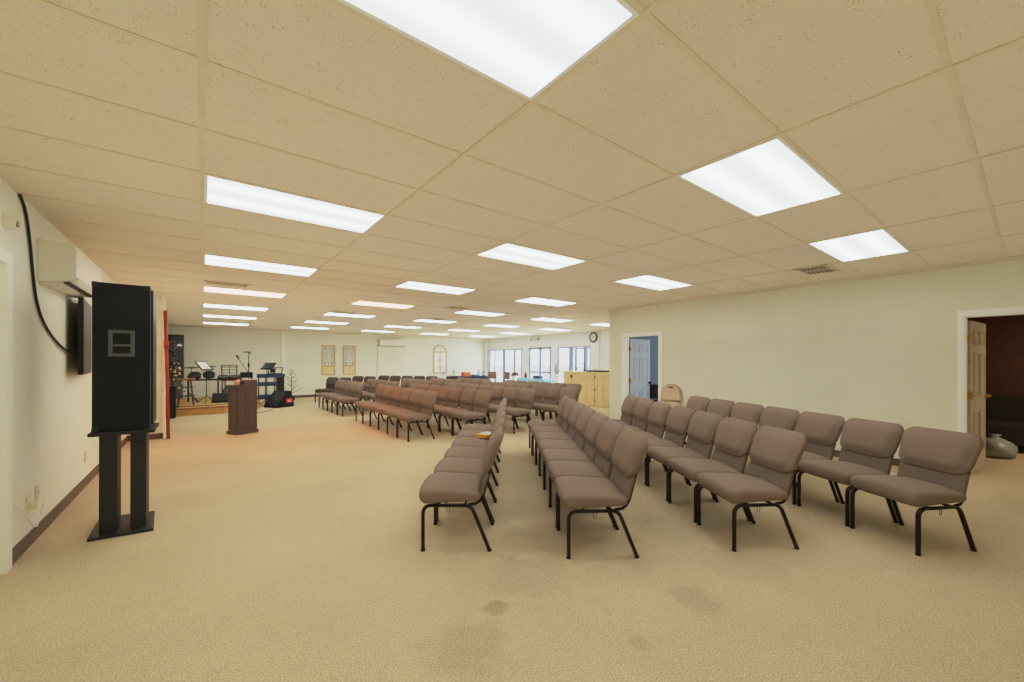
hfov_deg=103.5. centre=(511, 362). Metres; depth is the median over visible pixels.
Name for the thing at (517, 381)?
padded chair
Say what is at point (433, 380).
padded chair
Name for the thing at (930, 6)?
ceiling grid
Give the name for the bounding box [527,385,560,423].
padded chair
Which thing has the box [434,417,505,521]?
padded chair
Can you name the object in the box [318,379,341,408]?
padded chair
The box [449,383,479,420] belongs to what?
padded chair
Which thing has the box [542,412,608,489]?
padded chair
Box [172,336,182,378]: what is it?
grille
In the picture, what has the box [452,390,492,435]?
padded chair
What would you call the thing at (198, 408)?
stage platform
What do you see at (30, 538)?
baseboard
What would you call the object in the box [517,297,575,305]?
recessed light
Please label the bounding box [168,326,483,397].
wall
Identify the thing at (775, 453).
padded chair
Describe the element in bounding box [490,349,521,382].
window
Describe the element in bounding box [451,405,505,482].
padded chair
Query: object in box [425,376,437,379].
padded chair
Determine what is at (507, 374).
chair
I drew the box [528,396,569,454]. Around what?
padded chair
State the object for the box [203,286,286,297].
recessed light
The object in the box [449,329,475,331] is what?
recessed light
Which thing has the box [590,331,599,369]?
wall
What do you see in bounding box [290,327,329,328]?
recessed light
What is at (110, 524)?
stand
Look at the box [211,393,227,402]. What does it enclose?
floor monitor
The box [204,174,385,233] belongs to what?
recessed light
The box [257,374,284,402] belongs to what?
rack
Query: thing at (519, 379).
tablecloth
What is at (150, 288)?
grille
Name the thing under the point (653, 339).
wall
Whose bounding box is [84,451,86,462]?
wall outlet
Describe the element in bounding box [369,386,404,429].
padded chair
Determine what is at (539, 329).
diffuser
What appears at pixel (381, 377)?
padded chair
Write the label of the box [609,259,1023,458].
wall
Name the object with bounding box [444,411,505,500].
padded chair
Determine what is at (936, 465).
padded chair
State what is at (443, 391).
padded chair
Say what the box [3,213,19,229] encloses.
detector
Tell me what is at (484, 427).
padded chair
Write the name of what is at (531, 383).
padded chair
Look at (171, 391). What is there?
grille
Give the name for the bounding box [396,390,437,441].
padded chair
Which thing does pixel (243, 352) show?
microphone stand
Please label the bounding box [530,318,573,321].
recessed light
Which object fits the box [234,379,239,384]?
cup
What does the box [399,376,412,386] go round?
padded chair
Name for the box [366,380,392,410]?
padded chair
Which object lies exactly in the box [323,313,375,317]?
recessed light
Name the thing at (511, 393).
padded chair
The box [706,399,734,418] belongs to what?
padded chair
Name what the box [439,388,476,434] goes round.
padded chair
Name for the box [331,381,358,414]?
padded chair
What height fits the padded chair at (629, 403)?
0.872 m
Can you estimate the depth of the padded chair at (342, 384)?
12.14 m
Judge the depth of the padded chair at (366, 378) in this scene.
15.63 m
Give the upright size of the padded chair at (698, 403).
0.872 m
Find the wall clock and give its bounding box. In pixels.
[589,332,596,342]
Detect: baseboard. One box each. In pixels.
[12,436,127,564]
[257,394,319,399]
[613,419,900,465]
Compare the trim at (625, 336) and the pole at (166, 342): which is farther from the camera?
the trim at (625, 336)
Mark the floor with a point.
(288, 550)
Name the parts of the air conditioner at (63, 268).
mounting plate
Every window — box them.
[433,345,446,373]
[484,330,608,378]
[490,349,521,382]
[558,346,589,382]
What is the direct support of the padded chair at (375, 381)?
on the floor
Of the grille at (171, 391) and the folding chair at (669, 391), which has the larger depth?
the grille at (171, 391)
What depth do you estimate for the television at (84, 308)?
4.07 m
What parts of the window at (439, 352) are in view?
pane, arch pane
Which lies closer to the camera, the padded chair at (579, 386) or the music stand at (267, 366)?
the padded chair at (579, 386)
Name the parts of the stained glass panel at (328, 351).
wood panel, glass pane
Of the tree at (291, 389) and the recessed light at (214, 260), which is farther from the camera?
the tree at (291, 389)
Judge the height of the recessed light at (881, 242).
0.006 m
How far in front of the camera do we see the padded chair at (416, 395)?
7.94 m
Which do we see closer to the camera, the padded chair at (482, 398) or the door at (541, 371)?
the padded chair at (482, 398)
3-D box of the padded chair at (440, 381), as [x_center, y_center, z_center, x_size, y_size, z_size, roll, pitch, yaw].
[-2.638,0.974,13.654,0.651,0.872,0.535,0,0,-38]
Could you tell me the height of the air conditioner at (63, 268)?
0.360 m
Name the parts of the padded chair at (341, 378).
backrest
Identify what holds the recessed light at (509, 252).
in the ceiling
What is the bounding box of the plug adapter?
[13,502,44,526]
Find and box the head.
[240,372,252,377]
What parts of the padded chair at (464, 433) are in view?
seat, backrest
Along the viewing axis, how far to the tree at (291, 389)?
15.09 m
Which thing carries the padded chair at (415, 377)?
on the floor
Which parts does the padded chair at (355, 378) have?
backrest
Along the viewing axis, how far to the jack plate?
3.23 m
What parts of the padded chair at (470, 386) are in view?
backrest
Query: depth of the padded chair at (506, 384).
10.70 m
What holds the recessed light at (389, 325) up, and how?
in the ceiling
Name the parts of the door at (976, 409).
raised panel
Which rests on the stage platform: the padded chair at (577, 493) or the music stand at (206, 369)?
the music stand at (206, 369)
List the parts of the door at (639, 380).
raised panel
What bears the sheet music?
on the music stand at (206, 369)
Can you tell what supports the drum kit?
on the stage platform
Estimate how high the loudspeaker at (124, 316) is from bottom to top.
1.224 m
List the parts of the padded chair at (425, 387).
backrest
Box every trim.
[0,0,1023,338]
[0,246,12,574]
[162,296,165,437]
[281,331,284,390]
[622,331,662,403]
[957,306,1023,432]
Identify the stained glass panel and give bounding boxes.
[322,345,334,374]
[343,345,355,374]
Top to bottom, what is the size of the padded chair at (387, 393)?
0.872 m
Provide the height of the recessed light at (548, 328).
0.006 m
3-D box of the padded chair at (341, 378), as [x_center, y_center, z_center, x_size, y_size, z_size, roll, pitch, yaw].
[-6.044,0.968,14.155,0.535,0.872,0.651,0,0,21]
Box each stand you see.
[87,423,158,541]
[194,361,213,403]
[243,352,250,378]
[259,363,275,404]
[268,367,282,373]
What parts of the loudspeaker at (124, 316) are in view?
handle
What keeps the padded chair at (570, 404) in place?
on the floor
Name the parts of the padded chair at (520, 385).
backrest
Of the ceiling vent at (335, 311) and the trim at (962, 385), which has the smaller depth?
the trim at (962, 385)
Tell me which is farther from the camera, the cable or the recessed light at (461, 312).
the recessed light at (461, 312)
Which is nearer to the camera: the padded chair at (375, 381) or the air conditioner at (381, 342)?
the padded chair at (375, 381)
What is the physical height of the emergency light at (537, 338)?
0.164 m
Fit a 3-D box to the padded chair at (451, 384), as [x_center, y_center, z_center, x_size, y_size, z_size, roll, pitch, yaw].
[-1.835,0.976,11.018,0.651,0.872,0.535,0,0,-38]
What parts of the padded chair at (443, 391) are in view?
lumbar panel, backrest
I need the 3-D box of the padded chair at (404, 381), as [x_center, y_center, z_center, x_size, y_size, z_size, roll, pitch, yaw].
[-3.882,0.972,13.764,0.651,0.872,0.535,0,0,-37]
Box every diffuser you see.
[385,326,420,327]
[539,329,566,330]
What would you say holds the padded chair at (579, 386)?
on the floor
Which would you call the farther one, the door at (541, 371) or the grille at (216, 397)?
the door at (541, 371)
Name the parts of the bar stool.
leg, seat, leg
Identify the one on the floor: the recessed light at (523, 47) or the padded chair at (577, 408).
the padded chair at (577, 408)
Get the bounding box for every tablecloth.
[446,376,487,378]
[517,378,554,383]
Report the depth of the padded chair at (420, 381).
12.99 m
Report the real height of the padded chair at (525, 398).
0.872 m
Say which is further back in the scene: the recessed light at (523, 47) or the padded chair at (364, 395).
the padded chair at (364, 395)
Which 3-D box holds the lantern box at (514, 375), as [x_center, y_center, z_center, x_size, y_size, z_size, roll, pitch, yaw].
[0.142,0.925,18.453,0.300,0.980,0.280,0,0,-38]
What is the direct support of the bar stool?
on the stage platform
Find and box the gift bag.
[533,374,542,378]
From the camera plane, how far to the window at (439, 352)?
19.88 m
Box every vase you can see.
[554,364,559,382]
[986,433,1017,457]
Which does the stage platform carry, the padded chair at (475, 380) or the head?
the head
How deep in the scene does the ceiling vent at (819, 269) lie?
5.25 m
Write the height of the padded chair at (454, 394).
0.872 m
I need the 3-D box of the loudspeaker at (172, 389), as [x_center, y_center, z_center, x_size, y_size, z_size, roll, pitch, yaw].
[-8.577,1.000,10.054,0.320,0.800,0.366,0,0,-38]
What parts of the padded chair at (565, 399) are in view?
leg, seat, lumbar panel, backrest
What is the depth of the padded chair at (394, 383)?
11.41 m
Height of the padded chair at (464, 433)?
0.872 m
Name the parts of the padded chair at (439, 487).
leg, leg, rail, seat, leg, post, lumbar panel, leg, backrest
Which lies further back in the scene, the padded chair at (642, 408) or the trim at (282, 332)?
the trim at (282, 332)
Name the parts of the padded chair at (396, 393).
seat, lumbar panel, backrest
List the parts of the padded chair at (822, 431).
leg, seat, lumbar panel, backrest, leg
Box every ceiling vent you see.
[205,281,248,287]
[333,311,355,313]
[445,306,469,309]
[793,264,839,275]
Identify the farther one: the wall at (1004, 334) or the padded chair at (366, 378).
the padded chair at (366, 378)
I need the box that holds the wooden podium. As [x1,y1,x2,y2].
[226,380,258,434]
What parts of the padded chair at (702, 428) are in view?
leg, leg, seat, lumbar panel, backrest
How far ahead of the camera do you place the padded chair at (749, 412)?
5.36 m
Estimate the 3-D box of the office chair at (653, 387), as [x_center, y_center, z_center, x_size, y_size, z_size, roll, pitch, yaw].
[3.643,0.962,9.782,0.524,0.880,0.562,0,0,42]
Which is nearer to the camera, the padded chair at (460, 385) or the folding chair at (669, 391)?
the folding chair at (669, 391)
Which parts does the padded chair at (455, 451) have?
seat, leg, backrest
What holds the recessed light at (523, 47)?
in the ceiling
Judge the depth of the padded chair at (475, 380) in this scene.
13.81 m
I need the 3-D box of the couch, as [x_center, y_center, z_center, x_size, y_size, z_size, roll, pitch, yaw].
[8.406,0.990,6.455,0.900,0.880,2.200,0,0,-38]
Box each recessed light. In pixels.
[203,254,317,276]
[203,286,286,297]
[203,304,268,310]
[203,315,256,319]
[203,322,248,325]
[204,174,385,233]
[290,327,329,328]
[306,321,348,324]
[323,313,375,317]
[337,0,639,100]
[352,301,413,308]
[363,330,393,332]
[384,325,422,328]
[395,281,474,294]
[415,319,453,322]
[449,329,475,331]
[456,311,505,315]
[477,243,584,269]
[483,324,520,327]
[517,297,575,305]
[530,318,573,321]
[538,328,567,330]
[589,323,608,325]
[614,275,690,289]
[677,136,843,216]
[808,229,908,261]
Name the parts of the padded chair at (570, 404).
leg, seat, lumbar panel, backrest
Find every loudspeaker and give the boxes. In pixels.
[91,281,156,432]
[169,386,175,418]
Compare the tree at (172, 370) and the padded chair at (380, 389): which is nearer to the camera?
the padded chair at (380, 389)
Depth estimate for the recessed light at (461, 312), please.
10.02 m
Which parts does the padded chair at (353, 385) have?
seat, backrest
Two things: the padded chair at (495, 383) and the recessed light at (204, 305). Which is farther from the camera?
the padded chair at (495, 383)
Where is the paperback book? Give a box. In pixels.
[476,432,490,437]
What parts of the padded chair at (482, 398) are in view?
leg, seat, lumbar panel, backrest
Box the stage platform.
[176,397,260,415]
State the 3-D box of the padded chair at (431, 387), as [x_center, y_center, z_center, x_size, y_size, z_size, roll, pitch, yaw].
[-2.075,0.975,9.510,0.651,0.872,0.535,0,0,-37]
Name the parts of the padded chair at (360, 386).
seat, backrest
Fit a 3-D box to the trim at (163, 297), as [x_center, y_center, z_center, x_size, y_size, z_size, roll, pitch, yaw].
[-6.495,0.087,7.533,0.040,2.633,0.170,0,0,-38]
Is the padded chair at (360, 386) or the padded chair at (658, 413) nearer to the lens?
the padded chair at (658, 413)
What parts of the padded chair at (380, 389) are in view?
seat, lumbar panel, backrest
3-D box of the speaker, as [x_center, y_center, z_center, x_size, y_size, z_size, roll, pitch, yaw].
[-11.142,0.140,13.184,0.660,2.098,0.414,0,0,-38]
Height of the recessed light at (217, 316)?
0.006 m
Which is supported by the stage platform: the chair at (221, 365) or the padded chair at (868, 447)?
the chair at (221, 365)
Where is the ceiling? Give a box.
[0,0,1023,339]
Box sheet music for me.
[197,362,210,368]
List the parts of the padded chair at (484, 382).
backrest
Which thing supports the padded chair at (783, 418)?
on the floor
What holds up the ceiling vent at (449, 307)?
in the ceiling
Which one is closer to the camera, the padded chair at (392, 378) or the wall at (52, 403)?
the wall at (52, 403)
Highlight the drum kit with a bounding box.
[184,366,241,401]
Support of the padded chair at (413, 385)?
on the floor
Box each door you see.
[529,347,550,378]
[629,339,650,423]
[967,320,991,473]
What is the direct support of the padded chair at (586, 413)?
on the floor
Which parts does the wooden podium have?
panel moulding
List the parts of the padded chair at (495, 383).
backrest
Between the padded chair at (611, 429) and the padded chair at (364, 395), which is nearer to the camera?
the padded chair at (611, 429)
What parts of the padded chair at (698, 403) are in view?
backrest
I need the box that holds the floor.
[0,375,1023,681]
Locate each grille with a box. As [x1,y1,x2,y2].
[150,288,151,425]
[169,389,173,415]
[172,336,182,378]
[213,394,227,400]
[265,391,285,405]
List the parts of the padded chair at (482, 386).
backrest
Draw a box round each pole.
[163,310,169,438]
[575,348,588,370]
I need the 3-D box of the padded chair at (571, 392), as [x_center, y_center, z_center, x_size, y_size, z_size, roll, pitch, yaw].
[1.072,0.981,8.862,0.651,0.872,0.535,0,0,-37]
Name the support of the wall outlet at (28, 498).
attached to the wall at (52, 403)
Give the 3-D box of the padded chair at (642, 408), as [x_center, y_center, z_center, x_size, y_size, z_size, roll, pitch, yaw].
[1.734,0.982,6.037,0.651,0.872,0.535,0,0,-4]
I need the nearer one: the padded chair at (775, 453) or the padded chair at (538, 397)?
the padded chair at (775, 453)
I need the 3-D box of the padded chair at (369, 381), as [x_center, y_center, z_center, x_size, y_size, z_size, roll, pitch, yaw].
[-4.874,0.970,13.122,0.651,0.872,0.535,0,0,-37]
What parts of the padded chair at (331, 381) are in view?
seat, backrest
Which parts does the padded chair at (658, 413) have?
seat, lumbar panel, backrest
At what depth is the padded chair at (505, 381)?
12.50 m
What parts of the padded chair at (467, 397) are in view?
leg, seat, lumbar panel, backrest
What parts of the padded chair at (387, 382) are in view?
seat, backrest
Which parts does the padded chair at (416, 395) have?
seat, lumbar panel, backrest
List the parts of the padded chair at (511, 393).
seat, lumbar panel, backrest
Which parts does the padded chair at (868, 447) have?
leg, leg, seat, leg, lumbar panel, backrest, leg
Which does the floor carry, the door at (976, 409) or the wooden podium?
the wooden podium
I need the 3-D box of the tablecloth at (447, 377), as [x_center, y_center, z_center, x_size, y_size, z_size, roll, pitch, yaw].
[-2.260,0.965,19.824,2.085,0.592,0.836,0,0,-38]
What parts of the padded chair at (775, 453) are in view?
leg, leg, seat, leg, rail, lumbar panel, backrest, post, leg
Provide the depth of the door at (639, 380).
9.40 m
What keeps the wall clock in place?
attached to the wall at (594, 347)
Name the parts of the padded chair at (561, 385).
backrest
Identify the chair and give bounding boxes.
[221,365,236,392]
[315,377,338,402]
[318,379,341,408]
[322,380,347,409]
[326,380,352,412]
[327,377,351,403]
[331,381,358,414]
[336,382,365,416]
[350,379,373,406]
[352,376,363,398]
[355,384,386,420]
[356,379,378,408]
[361,380,385,408]
[362,385,395,425]
[363,376,375,399]
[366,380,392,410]
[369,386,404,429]
[372,381,399,400]
[377,387,413,432]
[378,375,388,380]
[386,389,424,437]
[389,376,400,381]
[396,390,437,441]
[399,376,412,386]
[400,378,408,387]
[407,378,415,387]
[409,383,420,388]
[413,376,424,379]
[415,379,422,383]
[416,385,439,424]
[418,384,429,419]
[418,386,450,425]
[419,426,503,551]
[422,380,430,384]
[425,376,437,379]
[427,387,462,431]
[430,378,437,384]
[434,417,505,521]
[436,378,444,385]
[439,382,458,414]
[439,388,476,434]
[443,379,453,385]
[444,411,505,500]
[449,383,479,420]
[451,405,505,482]
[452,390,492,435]
[457,383,468,388]
[457,401,506,470]
[460,384,491,421]
[463,398,506,459]
[464,378,472,383]
[472,378,481,383]
[472,385,504,422]
[483,381,493,412]
[485,387,519,427]
[488,372,496,381]
[488,383,517,414]
[492,382,505,412]
[504,372,509,379]
[504,380,514,382]
[506,388,535,433]
[512,383,530,420]
[515,380,526,383]
[515,384,545,423]
[526,381,538,385]
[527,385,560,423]
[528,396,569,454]
[531,399,577,455]
[534,402,585,473]
[535,382,551,415]
[537,383,565,417]
[537,407,595,475]
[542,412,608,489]
[543,386,578,420]
[547,419,624,527]
[551,383,581,417]
[555,428,648,558]
[615,395,639,424]
[624,398,654,455]
[637,401,671,471]
[644,405,694,484]
[646,411,721,501]
[650,384,657,401]
[660,384,681,406]
[665,396,709,445]
[667,417,757,522]
[696,425,806,551]
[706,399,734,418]
[730,402,763,425]
[748,406,799,454]
[792,411,844,504]
[797,418,903,526]
[850,426,983,556]
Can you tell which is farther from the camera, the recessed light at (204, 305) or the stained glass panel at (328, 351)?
the stained glass panel at (328, 351)
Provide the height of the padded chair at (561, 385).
0.872 m
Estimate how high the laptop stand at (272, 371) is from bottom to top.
0.215 m
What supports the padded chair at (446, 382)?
on the floor
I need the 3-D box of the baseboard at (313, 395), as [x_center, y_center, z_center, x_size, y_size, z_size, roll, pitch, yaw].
[-7.319,1.352,17.003,14.600,0.100,0.015,0,0,-38]
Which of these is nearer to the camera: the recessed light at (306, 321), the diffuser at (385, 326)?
the recessed light at (306, 321)
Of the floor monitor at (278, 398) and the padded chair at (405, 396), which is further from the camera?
the floor monitor at (278, 398)
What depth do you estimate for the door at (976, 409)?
5.29 m
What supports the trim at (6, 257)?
attached to the wall at (52, 403)
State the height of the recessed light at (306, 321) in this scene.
0.006 m
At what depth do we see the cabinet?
13.06 m
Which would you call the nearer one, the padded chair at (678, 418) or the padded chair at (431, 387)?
the padded chair at (678, 418)
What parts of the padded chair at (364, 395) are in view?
seat, backrest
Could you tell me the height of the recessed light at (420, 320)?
0.006 m
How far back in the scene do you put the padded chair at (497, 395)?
9.31 m
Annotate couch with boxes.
[986,394,1023,445]
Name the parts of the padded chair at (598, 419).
leg, seat, lumbar panel, backrest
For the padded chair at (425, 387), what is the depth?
10.01 m
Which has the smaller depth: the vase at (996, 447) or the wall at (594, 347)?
the vase at (996, 447)
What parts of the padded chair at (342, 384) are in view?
seat, backrest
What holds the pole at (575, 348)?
on the floor
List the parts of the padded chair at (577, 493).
leg, leg, seat, rail, leg, lumbar panel, leg, post, backrest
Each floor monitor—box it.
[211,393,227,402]
[264,390,293,407]
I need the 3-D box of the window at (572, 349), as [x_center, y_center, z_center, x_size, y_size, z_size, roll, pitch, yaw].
[2.565,0.325,16.537,0.110,1.950,1.850,0,0,-38]
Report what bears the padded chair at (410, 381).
on the floor
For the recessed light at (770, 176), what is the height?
0.006 m
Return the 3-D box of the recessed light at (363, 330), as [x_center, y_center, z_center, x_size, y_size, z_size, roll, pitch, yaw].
[-5.248,-1.226,15.850,1.195,0.006,0.588,0,0,-38]
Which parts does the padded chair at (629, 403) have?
seat, lumbar panel, backrest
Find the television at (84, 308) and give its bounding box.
[78,297,91,374]
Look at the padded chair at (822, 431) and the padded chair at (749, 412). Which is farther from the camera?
the padded chair at (749, 412)
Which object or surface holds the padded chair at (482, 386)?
on the floor
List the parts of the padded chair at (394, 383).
backrest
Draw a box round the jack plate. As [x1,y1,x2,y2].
[34,484,38,501]
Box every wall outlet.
[26,495,30,512]
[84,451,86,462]
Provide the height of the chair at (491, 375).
0.977 m
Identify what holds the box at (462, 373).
on the tablecloth at (447, 377)
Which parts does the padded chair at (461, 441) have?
seat, backrest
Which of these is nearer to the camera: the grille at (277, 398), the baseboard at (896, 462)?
the baseboard at (896, 462)
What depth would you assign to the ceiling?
2.26 m
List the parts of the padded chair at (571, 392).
seat, backrest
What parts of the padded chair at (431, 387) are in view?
backrest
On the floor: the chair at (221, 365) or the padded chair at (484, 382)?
the padded chair at (484, 382)
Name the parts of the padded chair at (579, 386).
backrest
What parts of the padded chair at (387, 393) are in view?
seat, lumbar panel, backrest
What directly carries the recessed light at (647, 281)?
in the ceiling
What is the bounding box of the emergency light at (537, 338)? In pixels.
[530,337,539,340]
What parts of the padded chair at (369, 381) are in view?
backrest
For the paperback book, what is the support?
on the padded chair at (461, 441)
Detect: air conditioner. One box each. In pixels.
[38,239,100,298]
[378,339,406,346]
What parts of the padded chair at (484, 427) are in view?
seat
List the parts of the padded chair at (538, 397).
lumbar panel, backrest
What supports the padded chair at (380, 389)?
on the floor
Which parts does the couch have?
seat, backrest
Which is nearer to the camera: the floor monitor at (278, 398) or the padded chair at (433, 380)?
the floor monitor at (278, 398)
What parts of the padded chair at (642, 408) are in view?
seat, lumbar panel, backrest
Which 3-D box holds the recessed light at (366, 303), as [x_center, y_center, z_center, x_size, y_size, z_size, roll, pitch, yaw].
[-2.728,-1.221,8.562,1.195,0.006,0.588,0,0,-38]
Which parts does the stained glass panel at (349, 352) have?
wood panel, glass pane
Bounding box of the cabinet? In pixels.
[562,371,608,407]
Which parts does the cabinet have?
door panel, raised moulding, door panel, raised moulding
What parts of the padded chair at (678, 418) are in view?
leg, seat, lumbar panel, backrest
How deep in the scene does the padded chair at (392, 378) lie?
16.44 m
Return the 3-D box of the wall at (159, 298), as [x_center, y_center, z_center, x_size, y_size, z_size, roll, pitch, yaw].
[-7.355,0.085,6.863,2.190,2.634,0.155,0,0,-38]
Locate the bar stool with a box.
[176,378,195,405]
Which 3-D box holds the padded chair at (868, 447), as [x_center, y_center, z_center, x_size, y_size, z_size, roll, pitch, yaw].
[3.153,0.985,3.793,0.651,0.872,0.535,0,0,-9]
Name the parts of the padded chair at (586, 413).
leg, seat, lumbar panel, backrest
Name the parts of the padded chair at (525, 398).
leg, seat, lumbar panel, backrest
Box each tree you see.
[168,340,185,407]
[284,372,302,399]
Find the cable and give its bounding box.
[18,194,72,353]
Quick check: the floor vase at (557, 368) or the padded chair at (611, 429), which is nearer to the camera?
the padded chair at (611, 429)
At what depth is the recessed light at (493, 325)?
13.61 m
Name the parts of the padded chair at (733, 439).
leg, leg, seat, lumbar panel, backrest, leg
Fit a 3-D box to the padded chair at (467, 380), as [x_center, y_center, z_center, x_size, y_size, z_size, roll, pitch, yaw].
[-1.746,0.976,14.150,0.651,0.872,0.535,0,0,-38]
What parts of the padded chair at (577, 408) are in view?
leg, seat, lumbar panel, backrest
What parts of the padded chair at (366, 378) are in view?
backrest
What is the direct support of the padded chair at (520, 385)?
on the floor
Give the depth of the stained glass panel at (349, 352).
17.27 m
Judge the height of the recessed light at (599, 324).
0.006 m
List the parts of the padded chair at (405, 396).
seat, lumbar panel, backrest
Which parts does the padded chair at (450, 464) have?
seat, leg, leg, backrest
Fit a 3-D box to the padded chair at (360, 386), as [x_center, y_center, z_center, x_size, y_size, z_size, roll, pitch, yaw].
[-4.330,0.971,10.855,0.651,0.872,0.535,0,0,-37]
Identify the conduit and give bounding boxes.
[377,345,377,378]
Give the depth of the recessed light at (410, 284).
6.63 m
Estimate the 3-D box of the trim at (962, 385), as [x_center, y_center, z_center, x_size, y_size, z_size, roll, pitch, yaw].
[6.008,0.386,4.741,0.135,2.080,1.037,0,0,-38]
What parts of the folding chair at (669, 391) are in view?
seat, backrest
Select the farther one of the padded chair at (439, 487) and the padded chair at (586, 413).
the padded chair at (586, 413)
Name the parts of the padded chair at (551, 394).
seat, lumbar panel, backrest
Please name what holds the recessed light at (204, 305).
in the ceiling
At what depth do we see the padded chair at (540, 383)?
11.11 m
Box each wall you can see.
[0,177,126,547]
[127,296,162,440]
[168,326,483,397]
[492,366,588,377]
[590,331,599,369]
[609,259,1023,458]
[629,336,657,398]
[968,315,1023,394]
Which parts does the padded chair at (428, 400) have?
seat, lumbar panel, backrest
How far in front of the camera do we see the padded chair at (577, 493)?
2.98 m
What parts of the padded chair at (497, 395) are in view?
lumbar panel, backrest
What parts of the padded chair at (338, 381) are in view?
seat, backrest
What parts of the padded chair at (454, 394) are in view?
seat, lumbar panel, backrest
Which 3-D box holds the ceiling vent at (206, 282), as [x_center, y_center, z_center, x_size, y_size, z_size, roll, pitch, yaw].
[-4.434,-1.216,6.289,0.560,0.011,0.280,0,0,-38]
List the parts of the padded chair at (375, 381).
backrest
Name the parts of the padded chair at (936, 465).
leg, leg, seat, leg, lumbar panel, rail, backrest, post, leg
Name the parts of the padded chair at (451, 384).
backrest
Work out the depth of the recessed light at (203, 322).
12.75 m
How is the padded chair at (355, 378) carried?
on the floor
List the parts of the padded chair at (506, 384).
backrest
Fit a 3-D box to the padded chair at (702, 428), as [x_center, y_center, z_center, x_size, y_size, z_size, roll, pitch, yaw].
[1.855,0.982,4.398,0.651,0.872,0.535,0,0,-4]
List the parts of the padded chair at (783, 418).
backrest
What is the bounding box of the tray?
[586,370,608,371]
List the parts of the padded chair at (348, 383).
seat, backrest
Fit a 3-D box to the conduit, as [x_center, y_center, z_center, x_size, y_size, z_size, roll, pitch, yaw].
[-6.005,0.254,18.004,0.021,2.100,0.024,0,0,-38]
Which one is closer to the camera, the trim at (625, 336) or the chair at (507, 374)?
the trim at (625, 336)
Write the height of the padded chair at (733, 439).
0.872 m
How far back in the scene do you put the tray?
13.19 m
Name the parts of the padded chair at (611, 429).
leg, leg, seat, lumbar panel, backrest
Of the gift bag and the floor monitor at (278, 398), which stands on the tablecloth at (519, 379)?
the gift bag
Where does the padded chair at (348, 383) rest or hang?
on the floor
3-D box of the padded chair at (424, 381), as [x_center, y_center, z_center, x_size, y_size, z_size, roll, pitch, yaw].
[-2.884,0.974,12.469,0.651,0.872,0.535,0,0,-37]
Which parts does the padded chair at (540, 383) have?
backrest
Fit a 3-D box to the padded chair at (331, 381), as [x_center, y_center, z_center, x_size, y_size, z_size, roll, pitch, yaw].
[-6.578,0.967,14.355,0.535,0.872,0.651,0,0,21]
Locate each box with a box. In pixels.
[461,372,470,375]
[511,372,519,381]

